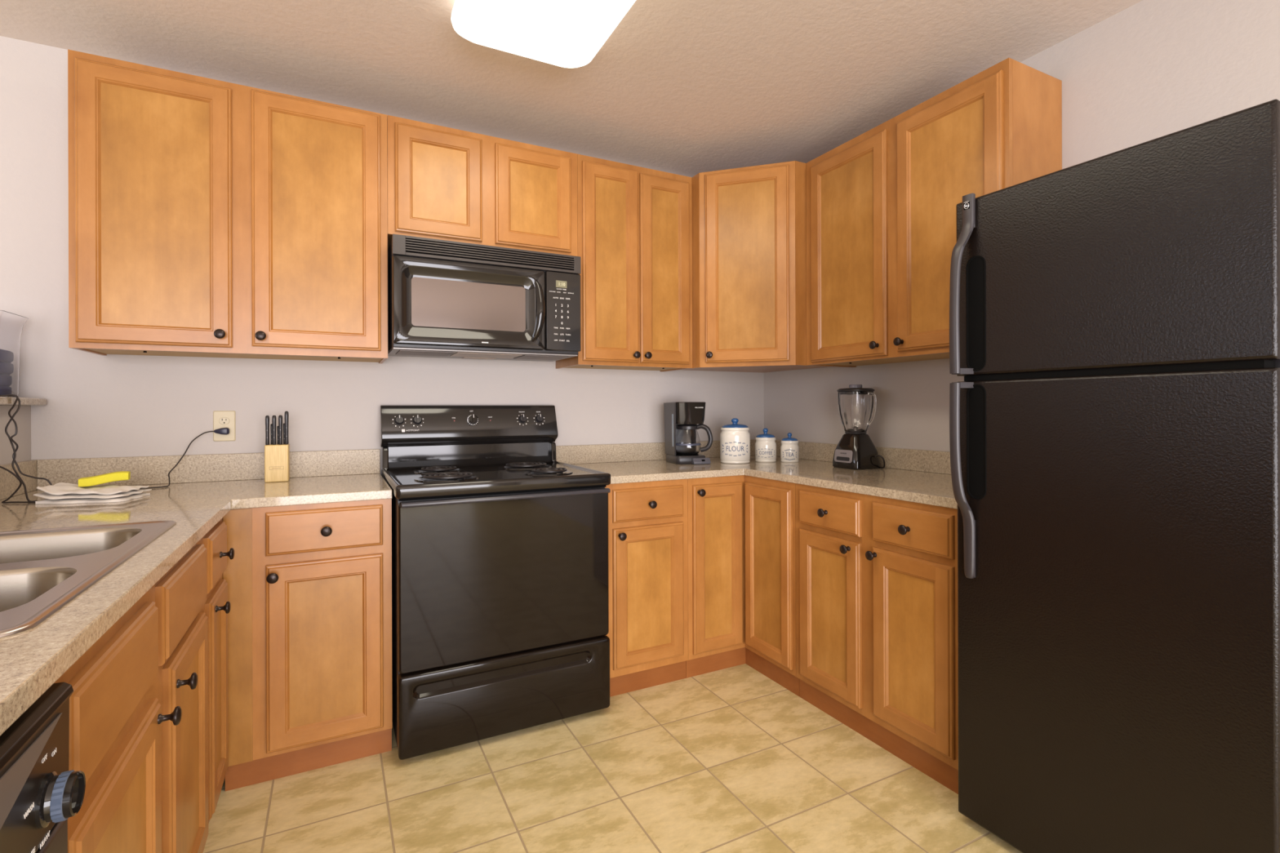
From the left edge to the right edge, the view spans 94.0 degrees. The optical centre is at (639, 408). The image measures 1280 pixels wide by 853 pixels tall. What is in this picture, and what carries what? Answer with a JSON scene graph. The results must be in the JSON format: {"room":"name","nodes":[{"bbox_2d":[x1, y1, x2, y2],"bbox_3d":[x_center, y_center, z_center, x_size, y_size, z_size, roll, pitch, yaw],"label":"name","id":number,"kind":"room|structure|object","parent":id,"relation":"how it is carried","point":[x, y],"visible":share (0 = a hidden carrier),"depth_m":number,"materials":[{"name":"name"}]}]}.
{"room":"kitchen","nodes":[
{"label":"kitchen","id":0,"kind":"room"},
{"bbox_2d":[0,404,31,465],"bbox_3d":[-1.516,0.581,0.802,0.120,1.186,2.750,0,0,-27],"label":"wall","id":1,"kind":"structure","parent":0,"point":[22,418],"depth_m":1.96,"materials":[{"name":"grey paint"}]},
{"bbox_2d":[0,459,37,499],"bbox_3d":[-1.488,0.225,0.901,0.020,0.103,2.599,0,0,-27],"label":"backsplash","id":2,"kind":"structure","parent":1,"relation":"attached to","point":[9,483],"depth_m":1.92,"materials":[{"name":"stone"}]},
{"bbox_2d":[0,396,46,405],"bbox_3d":[-1.531,-0.025,0.765,0.270,0.024,2.800,0,0,-27],"label":"bar ledge","id":3,"kind":"object","parent":1,"relation":"on","point":[9,401],"visible":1,"depth_m":1.92,"materials":[{"name":"stone"}]},
{"bbox_2d":[0,310,28,397],"bbox_3d":[-2.093,-0.170,1.884,0.184,0.268,0.194,0,0,-27],"label":"storage bin","id":4,"kind":"object","parent":3,"relation":"on","point":[11,325],"visible":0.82,"depth_m":1.92,"materials":[{"name":"clear plastic"}]},
{"bbox_2d":[0,394,37,501],"bbox_3d":[-1.887,0.117,1.809,0.206,0.323,0.058,0,0,8],"label":"cable","id":5,"kind":"object","parent":3,"relation":"hanging from","point":[14,395],"visible":0.98,"depth_m":1.81,"materials":[{"name":"black plastic"}]},
{"bbox_2d":[0,35,764,475],"bbox_3d":[-2.436,-0.012,1.932,7.263,2.497,0.100,0,0,-27],"label":"wall","id":6,"kind":"structure","parent":0,"point":[97,406],"depth_m":2.26,"materials":[{"name":"grey paint"}]},
{"bbox_2d":[36,448,380,489],"bbox_3d":[-1.589,0.226,2.300,1.080,0.103,0.020,0,0,-27],"label":"backsplash","id":7,"kind":"structure","parent":6,"relation":"attached to","point":[144,470],"depth_m":2.26,"materials":[{"name":"stone"}]},
{"bbox_2d":[213,410,235,441],"bbox_3d":[-1.602,0.067,2.301,0.071,0.117,0.008,0,0,-27],"label":"wall outlet","id":8,"kind":"object","parent":6,"relation":"attached to","point":[221,419],"visible":1,"depth_m":2.30,"materials":[{"name":"beige plastic"}]},
{"bbox_2d":[218,417,229,424],"bbox_3d":[-1.601,0.047,2.299,0.034,0.028,0.002,0,0,-27],"label":"socket","id":9,"kind":"object","parent":8,"relation":"attached to","point":[222,420],"depth_m":2.30,"materials":[{"name":"beige plastic"}]},
{"bbox_2d":[67,48,387,363],"bbox_3d":[-1.437,-0.659,2.192,0.923,0.934,0.354,0,0,-27],"label":"upper cabinet","id":10,"kind":"object","parent":6,"relation":"attached to","point":[208,217],"visible":1,"depth_m":2.04,"materials":[{"name":"brown wood"}]},
{"bbox_2d":[386,115,577,256],"bbox_3d":[-0.688,-0.901,2.596,0.778,0.456,0.321,0,0,-27],"label":"upper cabinet","id":11,"kind":"object","parent":6,"relation":"attached to","point":[444,183],"visible":0.77,"depth_m":2.44,"materials":[{"name":"brown wood"}]},
{"bbox_2d":[387,233,581,361],"bbox_3d":[-0.666,-0.436,2.543,0.746,0.426,0.427,0,0,-27],"label":"microwave","id":12,"kind":"object","parent":11,"relation":"attached to","point":[446,299],"visible":1,"depth_m":2.38,"materials":[{"name":"black metal"}]},
{"bbox_2d":[555,154,692,371],"bbox_3d":[-0.067,-0.664,2.897,0.597,0.934,0.354,0,0,-27],"label":"upper cabinet","id":13,"kind":"object","parent":6,"relation":"attached to","point":[635,222],"visible":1,"depth_m":2.76,"materials":[{"name":"brown wood"}]},
{"bbox_2d":[555,439,755,464],"bbox_3d":[0.146,0.226,3.193,1.275,0.091,0.020,0,0,-27],"label":"backsplash","id":14,"kind":"structure","parent":6,"relation":"attached to","point":[603,453],"depth_m":3.05,"materials":[{"name":"stone"}]},
{"bbox_2d":[668,160,844,372],"bbox_3d":[0.575,-0.666,3.042,0.686,0.934,0.682,0,0,-27],"label":"upper cabinet","id":15,"kind":"object","parent":6,"relation":"attached to","point":[749,223],"visible":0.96,"depth_m":2.79,"materials":[{"name":"brown wood"}]},
{"bbox_2d":[0,0,1142,177],"bbox_3d":[-0.930,-1.306,-1.002,7.263,0.080,6.700,0,0,-27],"label":"ceiling","id":16,"kind":"structure","parent":0,"point":[689,88],"depth_m":2.16,"materials":[{"name":"beige paint"}]},
{"bbox_2d":[450,0,635,67],"bbox_3d":[-0.117,-1.223,1.453,0.470,0.090,1.280,0,0,-27],"label":"ceiling light","id":17,"kind":"object","parent":16,"relation":"attached to","point":[566,33],"visible":1,"depth_m":1.84,"materials":[{"name":"white plastic"}]},
{"bbox_2d":[203,663,1022,852],"bbox_3d":[-0.922,1.202,-1.002,7.063,0.060,6.500,0,0,-27],"label":"floor","id":18,"kind":"structure","parent":0,"point":[729,760],"depth_m":1.82,"materials":[{"name":"tile"}]},
{"bbox_2d":[0,682,85,852],"bbox_3d":[-0.781,0.746,0.312,0.606,0.848,0.600,0,0,-27],"label":"dishwasher","id":19,"kind":"object","parent":18,"relation":"on","point":[39,793],"visible":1,"depth_m":0.63,"materials":[{"name":"black metal"}]},
{"bbox_2d":[54,539,208,852],"bbox_3d":[-1.146,0.740,0.981,0.652,0.865,0.920,0,0,-27],"label":"base cabinet","id":20,"kind":"object","parent":18,"relation":"on","point":[139,700],"visible":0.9,"depth_m":1.03,"materials":[{"name":"brown wood"}]},
{"bbox_2d":[0,448,391,736],"bbox_3d":[-1.008,0.239,1.148,1.100,0.134,2.600,0,0,-27],"label":"countertop","id":21,"kind":"structure","parent":20,"relation":"on","point":[202,489],"depth_m":1.67,"materials":[{"name":"stone"}]},
{"bbox_2d":[0,466,35,503],"bbox_3d":[-1.803,0.205,1.701,0.088,0.145,0.125,0,0,-19],"label":"cable","id":22,"kind":"object","parent":21,"relation":"on","point":[1,467],"visible":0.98,"depth_m":1.75,"materials":[{"name":"black plastic"}]},
{"bbox_2d":[6,395,52,484],"bbox_3d":[-1.900,0.117,1.831,0.198,0.320,0.052,0,0,-1],"label":"cable","id":23,"kind":"object","parent":21,"relation":"on","point":[16,400],"visible":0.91,"depth_m":1.82,"materials":[{"name":"black plastic"}]},
{"bbox_2d":[0,520,176,637],"bbox_3d":[-1.170,0.355,0.969,0.530,0.170,0.836,0,0,-27],"label":"sink","id":24,"kind":"object","parent":21,"relation":"in","point":[42,571],"visible":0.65,"depth_m":1.05,"materials":[{"name":"silver metal"}]},
{"bbox_2d":[33,482,151,504],"bbox_3d":[-1.669,0.252,1.822,0.239,0.050,0.171,0,0,-13],"label":"dish towel","id":25,"kind":"object","parent":21,"relation":"on","point":[60,493],"visible":0.98,"depth_m":1.77,"materials":[{"name":"white fabric"}]},
{"bbox_2d":[78,471,130,486],"bbox_3d":[-1.677,0.220,1.871,0.116,0.038,0.062,0,0,-35],"label":"sponge","id":26,"kind":"object","parent":25,"relation":"on","point":[122,475],"visible":1,"depth_m":1.85,"materials":[{"name":"yellow"}]},
{"bbox_2d":[139,427,229,488],"bbox_3d":[-1.681,0.175,2.156,0.075,0.204,0.348,0,0,26],"label":"power cord","id":27,"kind":"object","parent":21,"relation":"on","point":[224,430],"visible":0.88,"depth_m":2.23,"materials":[{"name":"grey plastic"}]},
{"bbox_2d":[264,443,289,482],"bbox_3d":[-1.387,0.206,2.283,0.077,0.140,0.084,0,0,-27],"label":"knife block","id":28,"kind":"object","parent":21,"relation":"on","point":[277,457],"visible":0.94,"depth_m":2.25,"materials":[{"name":"brown wood"}]},
{"bbox_2d":[265,415,269,444],"bbox_3d":[-1.404,0.081,2.250,0.014,0.110,0.021,0,0,-27],"label":"kitchen knife","id":29,"kind":"object","parent":28,"relation":"on","point":[267,417],"visible":1,"depth_m":2.24,"materials":[{"name":"black plastic"}]},
{"bbox_2d":[270,423,272,444],"bbox_3d":[-1.413,0.098,2.290,0.008,0.078,0.016,0,0,-27],"label":"kitchen knife","id":30,"kind":"object","parent":28,"relation":"on","point":[271,426],"visible":0.77,"depth_m":2.28,"materials":[{"name":"black plastic"}]},
{"bbox_2d":[271,415,276,444],"bbox_3d":[-1.385,0.081,2.260,0.014,0.111,0.021,0,0,-27],"label":"kitchen knife","id":31,"kind":"object","parent":28,"relation":"on","point":[273,417],"visible":1,"depth_m":2.25,"materials":[{"name":"black plastic"}]},
{"bbox_2d":[276,426,278,444],"bbox_3d":[-1.393,0.101,2.300,0.008,0.070,0.016,0,0,-27],"label":"kitchen knife","id":32,"kind":"object","parent":28,"relation":"in","point":[277,426],"visible":0.52,"depth_m":2.29,"materials":[{"name":"black plastic"}]},
{"bbox_2d":[278,415,282,444],"bbox_3d":[-1.366,0.081,2.269,0.014,0.112,0.021,0,0,-27],"label":"kitchen knife","id":33,"kind":"object","parent":28,"relation":"on","point":[280,417],"visible":1,"depth_m":2.26,"materials":[{"name":"black plastic"}]},
{"bbox_2d":[283,422,284,444],"bbox_3d":[-1.376,0.096,2.309,0.008,0.080,0.016,0,0,-27],"label":"kitchen knife","id":34,"kind":"object","parent":28,"relation":"in","point":[283,423],"visible":0.72,"depth_m":2.30,"materials":[{"name":"black plastic"}]},
{"bbox_2d":[284,411,288,444],"bbox_3d":[-1.349,0.073,2.278,0.014,0.126,0.021,0,0,-27],"label":"kitchen knife","id":35,"kind":"object","parent":28,"relation":"on","point":[286,413],"visible":1,"depth_m":2.27,"materials":[{"name":"black plastic"}]},
{"bbox_2d":[200,517,234,824],"bbox_3d":[-1.433,0.741,1.538,0.652,0.865,0.332,0,0,-27],"label":"base cabinet","id":36,"kind":"object","parent":18,"relation":"on","point":[216,607],"visible":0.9,"depth_m":1.64,"materials":[{"name":"brown wood"}]},
{"bbox_2d":[222,498,392,791],"bbox_3d":[-1.177,0.740,2.160,0.474,0.865,0.641,0,0,-27],"label":"base cabinet","id":37,"kind":"object","parent":18,"relation":"on","point":[309,586],"visible":0.99,"depth_m":1.91,"materials":[{"name":"brown wood"}]},
{"bbox_2d":[379,404,610,759],"bbox_3d":[-0.607,0.577,2.416,0.770,1.186,0.704,0,0,-27],"label":"range","id":38,"kind":"object","parent":18,"relation":"on","point":[500,584],"visible":1,"depth_m":2.14,"materials":[{"name":"black metal"}]},
{"bbox_2d":[381,461,610,499],"bbox_3d":[-0.602,0.272,2.406,0.768,0.046,0.672,0,0,-27],"label":"cooktop","id":39,"kind":"object","parent":38,"relation":"in","point":[433,480],"depth_m":2.20,"materials":[{"name":"black metal"}]},
{"bbox_2d":[604,479,688,697],"bbox_3d":[-0.091,0.736,2.719,0.392,0.865,0.641,0,0,-27],"label":"base cabinet","id":40,"kind":"object","parent":18,"relation":"on","point":[647,634],"visible":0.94,"depth_m":2.47,"materials":[{"name":"brown wood"}]},
{"bbox_2d":[685,475,799,696],"bbox_3d":[0.544,0.734,2.886,0.890,0.865,0.926,0,0,-27],"label":"base cabinet","id":41,"kind":"object","parent":18,"relation":"on","point":[741,529],"visible":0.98,"depth_m":2.60,"materials":[{"name":"brown wood"}]},
{"bbox_2d":[555,439,957,509],"bbox_3d":[0.527,0.240,2.477,1.296,0.122,1.642,0,0,-27],"label":"countertop","id":42,"kind":"structure","parent":41,"relation":"on","point":[912,475],"depth_m":2.59,"materials":[{"name":"stone"}]},
{"bbox_2d":[663,402,712,464],"bbox_3d":[0.246,0.119,2.996,0.198,0.303,0.225,0,0,-15],"label":"coffee maker","id":43,"kind":"object","parent":42,"relation":"on","point":[682,420],"visible":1,"depth_m":2.93,"materials":[{"name":"black plastic"}]},
{"bbox_2d":[691,457,711,464],"bbox_3d":[0.299,0.256,2.911,0.088,0.029,0.034,0,0,-15],"label":"switch plate","id":44,"kind":"object","parent":43,"relation":"attached to","point":[694,460],"depth_m":2.90,"materials":[{"name":"grey plastic"}]},
{"bbox_2d":[720,417,750,463],"bbox_3d":[0.476,0.159,2.992,0.151,0.222,0.150,0,0,-27],"label":"canister","id":45,"kind":"object","parent":42,"relation":"on","point":[735,437],"visible":1,"depth_m":2.93,"materials":[{"name":"beige ceramic"}]},
{"bbox_2d":[755,428,776,462],"bbox_3d":[0.640,0.185,3.045,0.109,0.170,0.108,0,0,-27],"label":"canister","id":46,"kind":"object","parent":42,"relation":"on","point":[765,444],"visible":1,"depth_m":3.00,"materials":[{"name":"beige ceramic"}]},
{"bbox_2d":[780,432,799,462],"bbox_3d":[0.758,0.196,3.024,0.093,0.146,0.093,0,0,-27],"label":"canister","id":47,"kind":"object","parent":42,"relation":"on","point":[789,448],"visible":1,"depth_m":2.99,"materials":[{"name":"beige ceramic"}]},
{"bbox_2d":[832,384,884,469],"bbox_3d":[0.993,0.079,2.700,0.171,0.378,0.200,0,0,-27],"label":"blender","id":48,"kind":"object","parent":42,"relation":"on","point":[856,404],"visible":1,"depth_m":2.66,"materials":[{"name":"black plastic"}]},
{"bbox_2d":[837,391,876,434],"bbox_3d":[0.989,0.019,2.699,0.157,0.192,0.193,0,0,-27],"label":"jar","id":49,"kind":"object","parent":48,"relation":"on","point":[856,409],"depth_m":2.66,"materials":[{"name":"clear glass"}]},
{"bbox_2d":[795,483,958,794],"bbox_3d":[1.031,0.732,2.213,0.641,0.865,0.713,0,0,-27],"label":"base cabinet","id":50,"kind":"object","parent":18,"relation":"on","point":[877,576],"visible":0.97,"depth_m":2.01,"materials":[{"name":"brown wood"}]},
{"bbox_2d":[949,98,1279,852],"bbox_3d":[1.319,0.288,1.542,0.734,1.752,0.646,0,0,-27],"label":"refrigerator","id":51,"kind":"object","parent":18,"relation":"on","point":[1114,317],"visible":1,"depth_m":1.33,"materials":[{"name":"black metal"}]},
{"bbox_2d":[763,0,1279,451],"bbox_3d":[2.259,-0.028,0.637,0.100,2.497,6.500,0,0,-27],"label":"wall","id":52,"kind":"structure","parent":0,"point":[1150,69],"depth_m":1.93,"materials":[{"name":"grey paint"}]},
{"bbox_2d":[775,440,951,474],"bbox_3d":[1.094,0.223,2.769,0.020,0.091,1.641,0,0,-27],"label":"backsplash","id":53,"kind":"structure","parent":52,"relation":"attached to","point":[922,460],"depth_m":2.64,"materials":[{"name":"stone"}]},
{"bbox_2d":[805,57,1062,367],"bbox_3d":[1.093,-0.668,2.400,0.354,0.934,0.930,0,0,-27],"label":"upper cabinet","id":54,"kind":"object","parent":52,"relation":"attached to","point":[882,203],"visible":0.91,"depth_m":2.25,"materials":[{"name":"brown wood"}]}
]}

